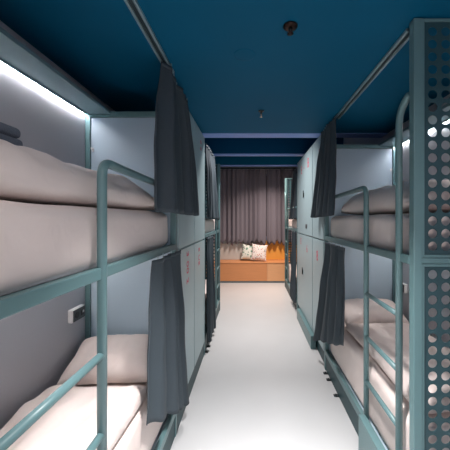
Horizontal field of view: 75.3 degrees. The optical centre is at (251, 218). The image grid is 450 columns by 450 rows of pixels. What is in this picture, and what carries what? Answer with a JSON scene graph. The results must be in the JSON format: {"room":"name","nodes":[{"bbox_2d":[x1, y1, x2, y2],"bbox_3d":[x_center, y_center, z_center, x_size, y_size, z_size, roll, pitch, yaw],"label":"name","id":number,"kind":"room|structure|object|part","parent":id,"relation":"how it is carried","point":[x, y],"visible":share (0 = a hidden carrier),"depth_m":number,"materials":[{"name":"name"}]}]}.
{"room":"dormitory","nodes":[
{"label":"dormitory","id":0,"kind":"room"},
{"bbox_2d":[0,21,113,110],"bbox_3d":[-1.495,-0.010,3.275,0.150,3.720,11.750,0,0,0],"label":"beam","id":1,"kind":"structure","parent":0,"point":[5,27],"depth_m":2.02,"materials":[{"name":"teal metal"}]},
{"bbox_2d":[68,304,84,323],"bbox_3d":[-1.385,0.750,2.300,0.054,0.105,0.170,0,0,0],"label":"wall socket","id":2,"kind":"object","parent":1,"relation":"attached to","point":[76,313],"visible":1,"depth_m":2.26,"materials":[{"name":"white plastic"}]},
{"bbox_3d":[-1.369,0.750,2.300,0.006,0.089,0.154,0,0,0],"label":"plate","id":3,"kind":"part","parent":2,"relation":"part of","materials":[{"name":"plastic"}]},
{"bbox_2d":[220,168,295,168],"bbox_3d":[0.175,-1.538,8.820,3.170,0.025,0.060,0,0,0],"label":"rail","id":4,"kind":"object","parent":1,"relation":"attached to","point":[220,168],"visible":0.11,"depth_m":8.79,"materials":[{"name":"black metal"}]},
{"bbox_2d":[207,169,265,245],"bbox_3d":[-0.476,-0.350,8.820,1.816,2.319,0.108,0,0,0],"label":"window curtain","id":5,"kind":"object","parent":4,"relation":"hanging from","point":[242,191],"visible":0.77,"depth_m":8.82,"materials":[{"name":"grey fabric"}]},
{"bbox_2d":[267,169,296,245],"bbox_3d":[1.090,-0.352,8.819,1.293,2.316,0.109,0,0,0],"label":"window curtain","id":6,"kind":"object","parent":4,"relation":"hanging from","point":[275,177],"visible":0.49,"depth_m":8.82,"materials":[{"name":"grey fabric"}]},
{"bbox_2d":[212,153,304,155],"bbox_3d":[0.175,-1.255,5.680,3.190,0.020,0.160,0,0,0],"label":"trim","id":7,"kind":"structure","parent":1,"relation":"attached to","point":[215,154],"depth_m":5.60,"materials":[{"name":"blue paint"}]},
{"bbox_2d":[220,165,296,166],"bbox_3d":[0.175,-1.488,8.090,3.190,0.015,0.180,0,0,0],"label":"trim","id":8,"kind":"structure","parent":1,"relation":"attached to","point":[220,165],"depth_m":8.10,"materials":[{"name":"blue paint"}]},
{"bbox_2d":[202,133,387,137],"bbox_3d":[0.175,-1.177,3.880,3.190,0.126,0.200,0,0,0],"label":"trim","id":9,"kind":"structure","parent":1,"relation":"attached to","point":[206,135],"depth_m":3.87,"materials":[{"name":"blue paint"}]},
{"bbox_2d":[0,0,449,132],"bbox_3d":[0.175,-1.180,0.590,3.190,0.120,6.380,0,0,0],"label":"ceiling","id":10,"kind":"structure","parent":0,"point":[302,80],"depth_m":1.95,"materials":[{"name":"blue paint"}]},
{"bbox_2d":[124,0,173,73],"bbox_3d":[-0.617,-1.109,1.150,0.058,0.019,2.100,0,0,0],"label":"track","id":11,"kind":"object","parent":10,"relation":"attached to","point":[134,7],"visible":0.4,"depth_m":1.69,"materials":[{"name":"metal"}]},
{"bbox_2d":[154,61,198,215],"bbox_3d":[-0.581,-0.566,2.443,0.133,1.071,1.251,0,0,0],"label":"curtain","id":12,"kind":"object","parent":11,"relation":"hanging from","point":[175,175],"visible":1,"depth_m":2.02,"materials":[{"name":"fabric"}]},
{"bbox_2d":[283,21,297,35],"bbox_3d":[0.222,-1.094,1.680,0.084,0.050,0.084,0,0,0],"label":"sprinkler","id":13,"kind":"object","parent":10,"relation":"attached to","point":[290,26],"visible":1,"depth_m":1.67,"materials":[{"name":"brown metal"}]},
{"bbox_2d":[334,28,408,118],"bbox_3d":[0.935,-1.109,2.450,0.058,0.019,1.500,0,0,0],"label":"track","id":14,"kind":"object","parent":10,"relation":"attached to","point":[402,40],"visible":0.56,"depth_m":2.14,"materials":[{"name":"metal"}]},
{"bbox_2d":[310,116,336,217],"bbox_3d":[0.846,-0.559,3.489,0.129,1.087,0.956,0,0,0],"label":"curtain","id":15,"kind":"object","parent":14,"relation":"hanging from","point":[323,203],"visible":1,"depth_m":3.27,"materials":[{"name":"fabric"}]},
{"bbox_2d":[206,167,296,242],"bbox_3d":[0.175,-0.010,9.075,3.190,3.720,0.150,0,0,0],"label":"wall","id":16,"kind":"structure","parent":0,"point":[220,167],"depth_m":9.00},
{"bbox_2d":[266,174,266,239],"bbox_3d":[0.175,-0.372,8.964,3.170,2.055,0.068,0,0,0],"label":"window","id":17,"kind":"structure","parent":16,"relation":"in","point":[266,174],"depth_m":8.97,"materials":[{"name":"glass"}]},
{"bbox_2d":[170,283,358,449],"bbox_3d":[0.175,1.900,3.275,3.490,0.100,11.750,0,0,0],"label":"floor","id":18,"kind":"structure","parent":0,"point":[260,384],"depth_m":3.17,"materials":[{"name":"white concrete"}]},
{"bbox_2d":[0,27,176,449],"bbox_3d":[-1.024,0.368,1.520,0.788,2.964,1.980,0,0,0],"label":"bunk bed","id":19,"kind":"object","parent":18,"relation":"on","point":[38,342],"visible":0.59,"depth_m":1.95,"materials":[{"name":"teal metal"}]},
{"bbox_2d":[0,200,167,296],"bbox_3d":[-1.027,0.084,1.530,0.682,0.290,1.860,0,0,0],"label":"mattress","id":20,"kind":"object","parent":19,"relation":"on","point":[40,243],"visible":0.92,"depth_m":1.05,"materials":[{"name":"white fabric"}]},
{"bbox_2d":[0,139,153,208],"bbox_3d":[-1.030,-0.177,1.385,0.660,0.234,1.560,0,0,0],"label":"duvet","id":21,"kind":"object","parent":20,"relation":"on","point":[27,175],"visible":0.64,"depth_m":1.09,"materials":[{"name":"fabric"}]},
{"bbox_2d":[0,122,22,145],"bbox_3d":[-1.050,-0.312,0.920,0.300,0.085,0.460,0,0,0],"label":"folded towel","id":22,"kind":"object","parent":21,"relation":"on","point":[8,133],"visible":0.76,"depth_m":1.09,"materials":[{"name":"grey fabric"}]},
{"bbox_2d":[124,198,154,210],"bbox_3d":[-1.040,-0.139,2.315,0.620,0.148,0.270,0,0,0],"label":"pillow","id":23,"kind":"object","parent":20,"relation":"on","point":[149,207],"visible":0.15,"depth_m":2.22,"materials":[{"name":"fabric"}]},
{"bbox_3d":[-0.662,0.235,1.520,0.036,0.050,1.880,0,0,0],"label":"rail","id":24,"kind":"part","parent":19,"relation":"part of","materials":[{"name":"teal metal"}]},
{"bbox_3d":[-1.397,0.470,2.485,0.043,2.760,0.050,0,0,0],"label":"post","id":25,"kind":"part","parent":19,"relation":"part of","materials":[{"name":"teal metal"}]},
{"bbox_2d":[75,382,162,449],"bbox_3d":[-1.028,1.409,1.530,0.681,0.429,1.860,0,0,0],"label":"mattress","id":26,"kind":"object","parent":19,"relation":"on","point":[137,435],"visible":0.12,"depth_m":1.83,"materials":[{"name":"white fabric"}]},
{"bbox_2d":[0,384,146,449],"bbox_3d":[-1.030,1.121,1.320,0.680,0.147,1.360,0,0,0],"label":"duvet","id":27,"kind":"object","parent":26,"relation":"on","point":[70,423],"visible":0.76,"depth_m":1.58,"materials":[{"name":"fabric"}]},
{"bbox_2d":[57,334,147,384],"bbox_3d":[-1.029,1.044,2.222,0.690,0.249,0.396,0,0,-5],"label":"pillow","id":28,"kind":"object","parent":26,"relation":"on","point":[126,354],"visible":0.7,"depth_m":2.08,"materials":[{"name":"fabric"}]},
{"bbox_3d":[-0.650,0.665,1.858,0.041,1.870,1.244,0,0,0],"label":"guard rail","id":29,"kind":"part","parent":19,"relation":"part of","materials":[{"name":"teal metal"}]},
{"bbox_3d":[-0.662,1.633,1.520,0.036,0.065,1.880,0,0,0],"label":"rail","id":30,"kind":"part","parent":19,"relation":"part of","materials":[{"name":"teal metal"}]},
{"bbox_2d":[146,248,188,424],"bbox_3d":[-0.609,0.975,2.223,0.108,1.459,0.946,0,0,0],"label":"curtain","id":31,"kind":"object","parent":19,"relation":"hanging from","point":[167,381],"visible":1,"depth_m":2.12,"materials":[{"name":"fabric"}]},
{"bbox_3d":[-0.670,0.470,2.485,0.048,2.760,0.050,0,0,0],"label":"post","id":32,"kind":"part","parent":19,"relation":"part of","materials":[{"name":"teal metal"}]},
{"bbox_2d":[177,244,193,382],"bbox_3d":[-1.027,0.968,2.870,0.778,1.385,0.692,0,0,0],"label":"locker","id":33,"kind":"object","parent":18,"relation":"on","point":[187,252],"visible":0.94,"depth_m":2.92,"materials":[{"name":"metal"}]},
{"bbox_2d":[177,112,193,248],"bbox_3d":[-1.028,-0.418,2.870,0.776,1.374,0.692,0,0,0],"label":"locker","id":34,"kind":"object","parent":33,"relation":"on","point":[185,223],"visible":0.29,"depth_m":2.83,"materials":[{"name":"metal"}]},
{"bbox_2d":[177,344,203,430],"bbox_3d":[-1.030,1.756,3.225,0.760,0.188,1.390,0,0,0],"label":"plinth","id":35,"kind":"object","parent":18,"relation":"on","point":[201,355],"visible":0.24,"depth_m":3.17,"materials":[{"name":"teal metal"}]},
{"bbox_2d":[192,239,204,366],"bbox_3d":[-1.027,0.968,3.575,0.778,1.385,0.692,0,0,0],"label":"locker","id":36,"kind":"object","parent":18,"relation":"on","point":[199,246],"visible":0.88,"depth_m":3.54,"materials":[{"name":"metal"}]},
{"bbox_2d":[194,121,204,242],"bbox_3d":[-1.027,-0.418,3.575,0.778,1.374,0.692,0,0,0],"label":"locker","id":37,"kind":"object","parent":36,"relation":"on","point":[199,140],"visible":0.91,"depth_m":3.60,"materials":[{"name":"metal"}]},
{"bbox_2d":[203,164,220,354],"bbox_3d":[-1.012,0.368,4.920,0.813,2.964,1.960,0,0,0],"label":"bunk bed","id":38,"kind":"object","parent":18,"relation":"on","point":[216,232],"visible":0.12,"depth_m":5.71,"materials":[{"name":"teal metal"}]},
{"bbox_2d":[205,280,206,324],"bbox_3d":[-1.027,1.409,4.915,0.682,0.429,1.830,0,0,0],"label":"mattress","id":39,"kind":"object","parent":38,"relation":"on","point":[205,280],"visible":0.02,"depth_m":4.39,"materials":[{"name":"white fabric"}]},
{"bbox_2d":[205,218,214,232],"bbox_3d":[-1.027,0.108,4.915,0.681,0.242,1.830,0,0,0],"label":"mattress","id":40,"kind":"object","parent":38,"relation":"on","point":[209,223],"visible":0.2,"depth_m":4.76,"materials":[{"name":"white fabric"}]},
{"bbox_3d":[-1.032,1.035,5.886,0.647,1.538,0.004,0,0,0],"label":"perforated panel","id":41,"kind":"part","parent":38,"relation":"part of","materials":[{"name":"metal"}]},
{"bbox_2d":[206,235,215,342],"bbox_3d":[-0.608,0.990,4.385,0.079,1.489,0.815,0,0,0],"label":"curtain","id":42,"kind":"object","parent":38,"relation":"hanging from","point":[210,280],"visible":1,"depth_m":4.14,"materials":[{"name":"fabric"}]},
{"bbox_3d":[-1.032,-0.450,5.886,0.647,1.297,0.004,0,0,0],"label":"perforated panel","id":43,"kind":"part","parent":38,"relation":"part of","materials":[{"name":"metal"}]},
{"bbox_3d":[-0.650,0.665,4.605,0.041,1.870,1.271,0,0,0],"label":"guard rail","id":44,"kind":"part","parent":38,"relation":"part of","materials":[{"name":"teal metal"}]},
{"bbox_3d":[-1.032,0.353,5.879,0.687,2.934,0.038,0,0,0],"label":"panel frame","id":45,"kind":"part","parent":38,"relation":"part of","materials":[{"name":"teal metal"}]},
{"bbox_3d":[-0.662,0.235,4.920,0.036,0.050,1.860,0,0,0],"label":"rail","id":46,"kind":"part","parent":38,"relation":"part of","materials":[{"name":"teal metal"}]},
{"bbox_2d":[205,145,219,219],"bbox_3d":[-0.616,-0.528,4.603,0.108,1.087,1.224,0,0,0],"label":"curtain","id":47,"kind":"object","parent":38,"relation":"hanging from","point":[211,185],"visible":1,"depth_m":4.32,"materials":[{"name":"fabric"}]},
{"bbox_3d":[-0.662,1.633,4.920,0.036,0.065,1.860,0,0,0],"label":"rail","id":48,"kind":"part","parent":38,"relation":"part of","materials":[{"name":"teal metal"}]},
{"bbox_3d":[-0.670,0.368,5.875,0.048,2.964,0.050,0,0,0],"label":"post","id":49,"kind":"part","parent":38,"relation":"part of","materials":[{"name":"teal metal"}]},
{"bbox_3d":[-0.650,0.435,5.781,0.041,2.329,0.142,0,0,0],"label":"ladder rail","id":50,"kind":"part","parent":38,"relation":"part of","materials":[{"name":"teal metal"}]},
{"bbox_2d":[214,240,296,282],"bbox_3d":[0.175,1.255,8.685,3.170,1.190,0.620,0,0,0],"label":"window bench","id":51,"kind":"object","parent":18,"relation":"on","point":[233,269],"visible":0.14,"depth_m":8.38,"materials":[{"name":"orange wood"}]},
{"bbox_3d":[-0.526,1.002,8.980,1.768,0.503,0.030,0,0,0],"label":"panel","id":52,"kind":"part","parent":51,"relation":"part of","materials":[{"name":"beige fabric"}]},
{"bbox_3d":[-0.487,1.539,8.402,1.845,0.508,0.035,0,0,0],"label":"panel","id":53,"kind":"part","parent":51,"relation":"part of","materials":[{"name":"orange wood"}]},
{"bbox_2d":[241,244,254,260],"bbox_3d":[-0.100,1.004,8.740,0.476,0.500,0.179,0,0,0],"label":"cushion","id":54,"kind":"object","parent":51,"relation":"on","point":[247,250],"visible":0.7,"depth_m":8.68,"materials":[{"name":"white fabric"}]},
{"bbox_2d":[251,244,267,260],"bbox_3d":[0.215,0.993,8.600,0.507,0.522,0.191,0,0,0],"label":"cushion","id":55,"kind":"object","parent":51,"relation":"on","point":[258,251],"visible":1,"depth_m":8.54,"materials":[{"name":"white fabric"}]},
{"bbox_3d":[1.060,0.957,8.975,1.400,0.593,0.040,0,0,0],"label":"backrest panel","id":56,"kind":"part","parent":51,"relation":"part of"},
{"bbox_3d":[1.099,1.539,8.402,1.321,0.508,0.035,0,0,0],"label":"panel","id":57,"kind":"part","parent":51,"relation":"part of","materials":[{"name":"brown wood"}]},
{"bbox_2d":[284,178,298,309],"bbox_3d":[1.324,0.368,6.855,0.888,2.964,2.190,0,0,0],"label":"bunk bed","id":58,"kind":"object","parent":18,"relation":"on","point":[287,209],"visible":0.15,"depth_m":7.76,"materials":[{"name":"teal metal"}]},
{"bbox_3d":[0.900,0.435,7.831,0.041,2.329,0.142,0,0,0],"label":"ladder rail","id":59,"kind":"part","parent":58,"relation":"part of","materials":[{"name":"teal metal"}]},
{"bbox_3d":[0.920,0.368,7.925,0.048,2.964,0.050,0,0,0],"label":"post","id":60,"kind":"part","parent":58,"relation":"part of","materials":[{"name":"teal metal"}]},
{"bbox_3d":[1.332,-0.450,7.936,0.748,1.297,0.004,0,0,0],"label":"perforated panel","id":61,"kind":"part","parent":58,"relation":"part of","materials":[{"name":"teal metal"}]},
{"bbox_3d":[0.900,0.665,6.540,0.041,1.870,1.501,0,0,0],"label":"guard rail","id":62,"kind":"part","parent":58,"relation":"part of","materials":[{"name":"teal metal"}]},
{"bbox_2d":[290,231,295,302],"bbox_3d":[0.862,0.979,6.154,0.062,1.469,0.686,0,0,-1],"label":"curtain","id":63,"kind":"object","parent":58,"relation":"hanging from","point":[293,247],"visible":1,"depth_m":5.91,"materials":[{"name":"fabric"}]},
{"bbox_2d":[289,168,296,219],"bbox_3d":[0.900,-0.529,6.349,0.109,1.086,1.079,0,0,0],"label":"curtain","id":64,"kind":"object","parent":58,"relation":"hanging from","point":[293,212],"visible":0.9,"depth_m":6.22,"materials":[{"name":"fabric"}]},
{"bbox_2d":[289,219,296,228],"bbox_3d":[1.327,0.106,6.855,0.782,0.245,2.050,0,0,0],"label":"mattress","id":65,"kind":"object","parent":58,"relation":"on","point":[292,222],"visible":0.23,"depth_m":6.60,"materials":[{"name":"white fabric"}]},
{"bbox_2d":[289,264,296,293],"bbox_3d":[1.328,1.410,6.855,0.783,0.428,2.050,0,0,0],"label":"mattress","id":66,"kind":"object","parent":58,"relation":"on","point":[289,264],"visible":0.06,"depth_m":7.08,"materials":[{"name":"white fabric"}]},
{"bbox_3d":[1.332,1.035,7.936,0.748,1.538,0.004,0,0,0],"label":"perforated panel","id":67,"kind":"part","parent":58,"relation":"part of","materials":[{"name":"metal"}]},
{"bbox_2d":[297,233,314,329],"bbox_3d":[1.321,0.968,5.018,0.890,1.385,1.417,0,0,0],"label":"locker","id":68,"kind":"object","parent":18,"relation":"on","point":[304,242],"visible":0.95,"depth_m":4.85,"materials":[{"name":"metal"}]},
{"bbox_2d":[297,145,312,236],"bbox_3d":[1.321,-0.418,5.018,0.890,1.374,1.417,0,0,0],"label":"locker","id":69,"kind":"object","parent":68,"relation":"on","point":[305,165],"visible":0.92,"depth_m":4.85,"materials":[{"name":"metal"}]},
{"bbox_2d":[297,308,315,348],"bbox_3d":[0.873,1.757,4.760,0.075,0.186,1.280,0,0,0],"label":"box","id":70,"kind":"object","parent":18,"relation":"on","point":[308,332],"visible":0.87,"depth_m":4.53,"materials":[{"name":"teal metal"}]},
{"bbox_2d":[299,307,323,361],"bbox_3d":[1.343,1.756,4.675,0.835,0.188,2.110,0,0,0],"label":"plinth","id":71,"kind":"object","parent":18,"relation":"on","point":[318,346],"visible":0.02,"depth_m":3.92,"materials":[{"name":"teal metal"}]},
{"bbox_2d":[313,238,323,350],"bbox_3d":[1.329,0.968,3.960,0.873,1.385,0.672,0,0,0],"label":"locker","id":72,"kind":"object","parent":18,"relation":"on","point":[318,244],"visible":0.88,"depth_m":4.02,"materials":[{"name":"metal"}]},
{"bbox_2d":[313,135,323,239],"bbox_3d":[1.329,-0.418,3.960,0.873,1.374,0.672,0,0,0],"label":"locker","id":73,"kind":"object","parent":72,"relation":"on","point":[318,223],"visible":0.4,"depth_m":4.02,"materials":[{"name":"metal"}]},
{"bbox_2d":[359,415,384,449],"bbox_3d":[0.852,1.683,1.955,0.053,0.335,0.590,0,0,0],"label":"box","id":74,"kind":"object","parent":18,"relation":"on","point":[368,439],"visible":1,"depth_m":2.10,"materials":[{"name":"teal metal"}]},
{"bbox_2d":[323,18,449,449],"bbox_3d":[1.312,0.368,2.603,0.913,2.964,1.995,0,0,0],"label":"bunk bed","id":75,"kind":"object","parent":18,"relation":"on","point":[418,153],"visible":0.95,"depth_m":1.64,"materials":[{"name":"teal metal"}]},
{"bbox_3d":[0.920,0.470,3.575,0.048,2.760,0.050,0,0,0],"label":"post","id":76,"kind":"part","parent":75,"relation":"part of","materials":[{"name":"teal metal"}]},
{"bbox_2d":[313,241,344,345],"bbox_3d":[0.852,0.926,3.252,0.090,1.363,1.236,0,0,0],"label":"curtain","id":77,"kind":"object","parent":75,"relation":"hanging from","point":[330,317],"visible":1,"depth_m":3.04,"materials":[{"name":"fabric"}]},
{"bbox_3d":[0.900,0.665,2.917,0.041,1.870,1.306,0,0,0],"label":"guard rail","id":78,"kind":"part","parent":75,"relation":"part of","materials":[{"name":"teal metal"}]},
{"bbox_3d":[0.912,1.633,2.603,0.036,0.065,1.895,0,0,0],"label":"rail","id":79,"kind":"part","parent":75,"relation":"part of","materials":[{"name":"teal metal"}]},
{"bbox_3d":[0.912,0.235,2.603,0.036,0.050,1.895,0,0,0],"label":"rail","id":80,"kind":"part","parent":75,"relation":"part of","materials":[{"name":"teal metal"}]},
{"bbox_2d":[331,324,449,449],"bbox_3d":[1.328,1.409,2.625,0.783,0.430,1.850,0,0,0],"label":"mattress","id":81,"kind":"object","parent":75,"relation":"on","point":[349,357],"visible":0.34,"depth_m":2.21,"materials":[{"name":"white fabric"}]},
{"bbox_2d":[345,298,408,324],"bbox_3d":[1.360,1.047,3.303,0.700,0.245,0.398,0,0,0],"label":"pillow","id":82,"kind":"object","parent":81,"relation":"on","point":[353,307],"visible":0.62,"depth_m":3.16,"materials":[{"name":"fabric"}]},
{"bbox_2d":[344,322,449,413],"bbox_3d":[1.350,1.119,2.420,0.720,0.152,1.400,0,0,0],"label":"duvet","id":83,"kind":"object","parent":81,"relation":"on","point":[382,334],"visible":0.44,"depth_m":2.36,"materials":[{"name":"fabric"}]},
{"bbox_2d":[331,213,449,254],"bbox_3d":[1.328,0.094,2.625,0.780,0.270,1.850,0,0,0],"label":"mattress","id":84,"kind":"object","parent":75,"relation":"on","point":[381,226],"visible":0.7,"depth_m":2.14,"materials":[{"name":"white fabric"}]},
{"bbox_2d":[341,211,362,214],"bbox_3d":[1.380,-0.120,3.360,0.620,0.145,0.320,0,0,0],"label":"pillow","id":85,"kind":"object","parent":84,"relation":"on","point":[341,211],"visible":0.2,"depth_m":3.37,"materials":[{"name":"fabric"}]},
{"bbox_2d":[341,180,449,214],"bbox_3d":[1.340,-0.173,2.460,0.740,0.263,1.480,0,0,0],"label":"duvet","id":86,"kind":"object","parent":84,"relation":"on","point":[381,200],"visible":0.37,"depth_m":2.18,"materials":[{"name":"fabric"}]},
{"bbox_3d":[1.746,0.470,3.575,0.043,2.760,0.050,0,0,0],"label":"post","id":87,"kind":"part","parent":75,"relation":"part of","materials":[{"name":"teal metal"}]},
{"bbox_3d":[0.900,0.435,1.724,0.041,2.329,0.142,0,0,0],"label":"ladder rail","id":88,"kind":"part","parent":75,"relation":"part of","materials":[{"name":"teal metal"}]},
{"bbox_3d":[0.920,0.368,1.630,0.048,2.964,0.050,0,0,0],"label":"post","id":89,"kind":"part","parent":75,"relation":"part of","materials":[{"name":"teal metal"}]},
{"bbox_3d":[1.331,0.353,1.626,0.787,2.934,0.038,0,0,0],"label":"panel frame","id":90,"kind":"part","parent":75,"relation":"part of","materials":[{"name":"teal metal"}]},
{"bbox_3d":[1.332,-0.450,1.619,0.748,1.297,0.004,0,0,0],"label":"perforated panel","id":91,"kind":"part","parent":75,"relation":"part of","materials":[{"name":"metal"}]},
{"bbox_3d":[1.332,1.035,1.619,0.748,1.538,0.004,0,0,0],"label":"perforated panel","id":92,"kind":"part","parent":75,"relation":"part of","materials":[{"name":"metal"}]},
{"bbox_2d":[344,94,449,143],"bbox_3d":[1.845,-0.010,3.275,0.150,3.720,11.750,0,0,0],"label":"wall","id":93,"kind":"structure","parent":0,"point":[432,108],"depth_m":4.06,"materials":[{"name":"paint"}]},
{"bbox_2d":[403,283,407,292],"bbox_3d":[1.735,0.790,3.360,0.054,0.105,0.170,0,0,0],"label":"wall socket","id":94,"kind":"object","parent":93,"relation":"attached to","point":[405,286],"visible":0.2,"depth_m":3.28,"materials":[{"name":"white plastic"}]},
{"bbox_3d":[0.175,-1.820,6.490,3.190,0.100,5.020,0,0,0],"label":"ceiling","id":95,"kind":"structure","parent":0,"visible":0},
{"bbox_2d":[205,156,302,164],"bbox_3d":[0.175,-1.633,8.090,3.190,0.275,0.180,0,0,0],"label":"beam","id":96,"kind":"structure","parent":95,"relation":"attached to","point":[222,160],"depth_m":8.00,"materials":[{"name":"blue paint"}]},
{"bbox_2d":[205,138,343,152],"bbox_3d":[0.175,-1.518,5.680,3.190,0.505,0.160,0,0,0],"label":"beam","id":97,"kind":"structure","parent":95,"relation":"attached to","point":[217,145],"depth_m":5.60,"materials":[{"name":"paint"}]}
]}

